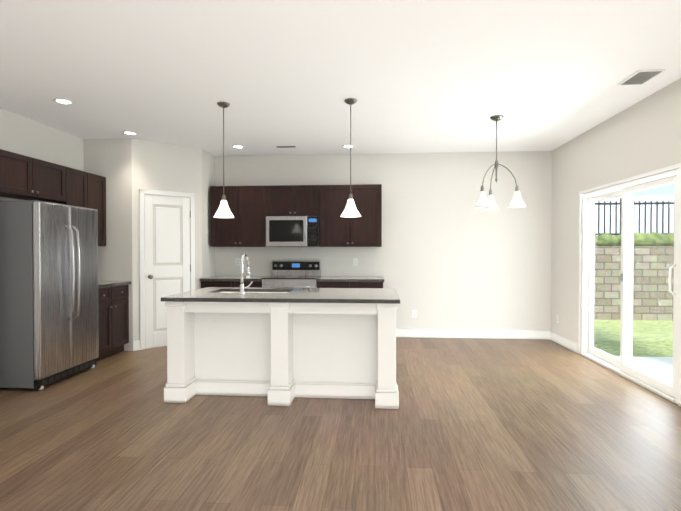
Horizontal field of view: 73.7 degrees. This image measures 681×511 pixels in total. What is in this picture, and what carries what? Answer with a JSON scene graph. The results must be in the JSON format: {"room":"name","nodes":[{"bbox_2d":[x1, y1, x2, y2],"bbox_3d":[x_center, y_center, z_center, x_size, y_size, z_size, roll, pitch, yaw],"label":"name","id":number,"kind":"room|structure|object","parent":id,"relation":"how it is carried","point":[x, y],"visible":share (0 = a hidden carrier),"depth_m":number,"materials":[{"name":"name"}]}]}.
{"room":"kitchen","nodes":[
{"label":"kitchen","id":0,"kind":"room"},
{"bbox_2d":[0,108,83,200],"bbox_3d":[-3.689,-0.092,2.293,0.140,2.740,9.650,0,1,5],"label":"wall","id":1,"kind":"structure","parent":0,"point":[23,135],"depth_m":5.10,"materials":[{"name":"white paint"}]},
{"bbox_2d":[0,149,67,204],"bbox_3d":[-3.270,-0.792,4.602,0.321,0.400,0.988,0,1,5],"label":"upper cabinet","id":2,"kind":"object","parent":1,"relation":"attached to","point":[23,177],"depth_m":4.60,"materials":[{"name":"brown wood"}]},
{"bbox_2d":[68,167,105,245],"bbox_3d":[-3.201,-0.559,5.476,0.321,0.890,0.755,0,1,5],"label":"upper cabinet","id":3,"kind":"object","parent":1,"relation":"attached to","point":[85,189],"depth_m":5.52,"materials":[{"name":"brown wood"}]},
{"bbox_2d":[84,138,214,350],"bbox_3d":[-2.630,-0.145,6.446,1.308,2.738,1.198,0,1,5],"label":"wall","id":4,"kind":"structure","parent":0,"point":[128,168],"depth_m":5.89,"materials":[{"name":"white paint"}]},
{"bbox_2d":[133,340,139,350],"bbox_3d":[-2.645,1.166,5.887,0.085,0.130,0.015,-1,1,-40],"label":"baseboard","id":5,"kind":"structure","parent":4,"relation":"attached to","point":[136,345],"depth_m":5.88,"materials":[{"name":"white wood"}]},
{"bbox_2d":[139,189,194,349],"bbox_3d":[-2.321,0.181,6.130,0.740,2.095,0.103,-1,1,-40],"label":"door","id":6,"kind":"structure","parent":4,"relation":"attached to","point":[167,235],"depth_m":6.09,"materials":[{"name":"white wood"}]},
{"bbox_2d":[0,337,680,510],"bbox_3d":[-0.469,1.311,2.054,6.600,0.060,9.930,0,1,5],"label":"floor","id":7,"kind":"structure","parent":0,"point":[473,424],"depth_m":3.08,"materials":[{"name":"brown wood"}]},
{"bbox_2d":[0,200,98,389],"bbox_3d":[-3.025,0.367,4.624,0.764,1.760,0.890,0,1,5],"label":"refrigerator","id":8,"kind":"object","parent":7,"relation":"on","point":[48,293],"visible":1,"depth_m":4.25,"materials":[{"name":"grey metal"}]},
{"bbox_2d":[96,281,130,361],"bbox_3d":[-3.043,0.784,5.499,0.635,0.905,0.771,0,1,5],"label":"base cabinet","id":9,"kind":"object","parent":7,"relation":"on","point":[113,316],"visible":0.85,"depth_m":5.52,"materials":[{"name":"brown wood"}]},
{"bbox_2d":[164,302,399,408],"bbox_3d":[-0.474,0.816,4.310,1.994,0.870,1.042,0,1,5],"label":"kitchen island","id":10,"kind":"object","parent":7,"relation":"on","point":[280,346],"depth_m":3.99,"materials":[{"name":"white painted wood"},{"name":"dark granite"}]},
{"bbox_2d":[161,286,399,301],"bbox_3d":[-0.476,0.365,4.290,2.010,0.032,1.070,0,1,5],"label":"island countertop","id":11,"kind":"structure","parent":10,"relation":"on","point":[208,294],"depth_m":4.01,"materials":[{"name":"grey stone"}]},
{"bbox_2d":[261,260,320,287],"bbox_3d":[-0.693,0.648,6.543,0.758,1.150,0.712,0,1,5],"label":"range","id":12,"kind":"object","parent":7,"relation":"on","point":[295,273],"visible":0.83,"depth_m":6.79,"materials":[{"name":"silver metal"}]},
{"bbox_2d":[200,276,383,288],"bbox_3d":[-0.665,0.770,6.584,2.582,0.905,0.632,0,1,5],"label":"base cabinet","id":13,"kind":"object","parent":7,"relation":"on","point":[325,281],"visible":0.17,"depth_m":6.33,"materials":[{"name":"brown wood"}]},
{"bbox_2d":[0,0,680,155],"bbox_3d":[-0.469,-1.499,2.018,6.600,0.080,9.930,0,1,5],"label":"ceiling","id":14,"kind":"structure","parent":0,"point":[427,76],"depth_m":3.61,"materials":[{"name":"white paint"}]},
{"bbox_2d":[53,98,73,103],"bbox_3d":[-2.669,-1.485,4.376,0.176,0.007,0.176,0,1,5],"label":"recessed light","id":15,"kind":"object","parent":14,"relation":"in","point":[62,101],"visible":1,"depth_m":4.37,"materials":[{"name":"white"}]},
{"bbox_2d":[122,131,137,134],"bbox_3d":[-2.583,-1.500,5.573,0.176,0.007,0.176,0,1,5],"label":"recessed light","id":16,"kind":"object","parent":14,"relation":"in","point":[129,133],"visible":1,"depth_m":5.58,"materials":[{"name":"white"}]},
{"bbox_2d":[214,102,233,217],"bbox_3d":[-1.148,-0.932,4.462,0.200,1.114,0.200,0,1,5],"label":"pendant light","id":17,"kind":"object","parent":14,"relation":"hanging from","point":[223,211],"visible":1,"depth_m":4.44,"materials":[{"name":"white glass"}]},
{"bbox_2d":[232,145,243,147],"bbox_3d":[-1.422,-1.510,6.303,0.176,0.007,0.176,0,1,5],"label":"recessed light","id":18,"kind":"object","parent":14,"relation":"in","point":[236,146],"visible":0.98,"depth_m":6.29,"materials":[{"name":"white"}]},
{"bbox_2d":[275,145,297,147],"bbox_3d":[-0.751,-1.507,6.279,0.300,0.012,0.120,0,1,5],"label":"ceiling vent","id":19,"kind":"object","parent":14,"relation":"in","point":[285,146],"visible":0.98,"depth_m":6.25,"materials":[{"name":"white metal"}]},
{"bbox_2d":[342,145,354,147],"bbox_3d":[0.111,-1.510,6.281,0.176,0.007,0.176,0,1,5],"label":"recessed light","id":20,"kind":"object","parent":14,"relation":"in","point":[347,146],"visible":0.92,"depth_m":6.29,"materials":[{"name":"white"}]},
{"bbox_2d":[340,98,360,216],"bbox_3d":[0.098,-0.931,4.363,0.200,1.114,0.200,0,1,5],"label":"pendant light","id":21,"kind":"object","parent":14,"relation":"hanging from","point":[350,210],"visible":1,"depth_m":4.34,"materials":[{"name":"white glass"}]},
{"bbox_2d":[473,115,525,210],"bbox_3d":[1.696,-1.004,4.955,0.549,0.984,0.510,0,1,5],"label":"dining chandelier","id":22,"kind":"object","parent":14,"relation":"hanging from","point":[485,203],"visible":1,"depth_m":4.82,"materials":[{"name":"white glass"}]},
{"bbox_2d":[618,69,665,84],"bbox_3d":[2.489,-1.474,3.764,0.210,0.012,0.310,0,1,5],"label":"ceiling vent","id":23,"kind":"object","parent":14,"relation":"in","point":[640,77],"visible":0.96,"depth_m":3.74,"materials":[{"name":"white metal"}]},
{"bbox_2d":[215,151,551,330],"bbox_3d":[-0.080,-0.152,6.915,6.600,2.740,0.140,0,1,5],"label":"wall","id":24,"kind":"structure","parent":0,"point":[446,255],"depth_m":6.72,"materials":[{"name":"white paint"}]},
{"bbox_2d":[210,184,381,246],"bbox_3d":[-0.653,-0.574,6.708,2.510,0.890,0.348,0,1,5],"label":"upper cabinet","id":25,"kind":"object","parent":24,"relation":"attached to","point":[251,208],"visible":0.98,"depth_m":6.56,"materials":[{"name":"brown wood"}]},
{"bbox_2d":[266,216,318,246],"bbox_3d":[-0.682,-0.345,6.664,0.756,0.440,0.446,0,1,5],"label":"over-the-range microwave","id":26,"kind":"object","parent":25,"relation":"attached to","point":[292,231],"visible":1,"depth_m":6.49,"materials":[{"name":"silver metal"}]},
{"bbox_2d":[353,258,357,265],"bbox_3d":[0.223,0.099,6.819,0.072,0.116,0.009,0,1,5],"label":"outlet","id":27,"kind":"object","parent":24,"relation":"attached to","point":[355,261],"visible":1,"depth_m":6.82,"materials":[{"name":"white plastic"}]},
{"bbox_2d":[412,310,416,317],"bbox_3d":[1.100,0.870,6.759,0.072,0.116,0.009,0,1,5],"label":"electrical outlet","id":28,"kind":"object","parent":24,"relation":"attached to","point":[414,313],"visible":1,"depth_m":6.76,"materials":[{"name":"white plastic"}]},
{"bbox_2d":[396,328,550,339],"bbox_3d":[1.857,1.156,6.699,2.420,0.130,0.015,0,1,5],"label":"baseboard","id":29,"kind":"structure","parent":24,"relation":"attached to","point":[478,334],"depth_m":6.68,"materials":[{"name":"white wood"}]},
{"bbox_2d":[551,78,680,353],"bbox_3d":[2.751,-0.086,1.780,0.140,2.740,9.650,0,1,5],"label":"wall","id":30,"kind":"structure","parent":0,"point":[641,137],"depth_m":5.29,"materials":[{"name":"white paint"}]},
{"bbox_2d":[550,331,577,352],"bbox_3d":[3.020,1.163,6.161,0.015,0.130,0.874,0,1,5],"label":"baseboard","id":31,"kind":"structure","parent":30,"relation":"attached to","point":[567,343],"depth_m":6.09,"materials":[{"name":"white wood"}]},
{"bbox_2d":[578,163,680,406],"bbox_3d":[2.911,0.231,4.726,0.008,2.030,1.920,0,1,5],"label":"door frame","id":32,"kind":"structure","parent":30,"relation":"attached to","point":[671,167],"depth_m":3.97,"materials":[{"name":"white"}]},
{"bbox_2d":[581,168,679,403],"bbox_3d":[2.963,0.248,4.722,0.174,1.996,1.852,0,1,5],"label":"sliding glass door","id":33,"kind":"structure","parent":30,"relation":"in","point":[622,366],"depth_m":4.70,"materials":[{"name":"white"}]},
{"label":"outside","id":34,"kind":"structure","parent":0,"visible":0},
{"bbox_2d":[593,195,673,384],"bbox_3d":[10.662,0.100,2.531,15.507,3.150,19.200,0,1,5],"label":"door glass","id":35,"kind":"object","parent":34,"point":[652,309],"depth_m":9.32,"materials":[{"name":"clear glass"}]}
]}

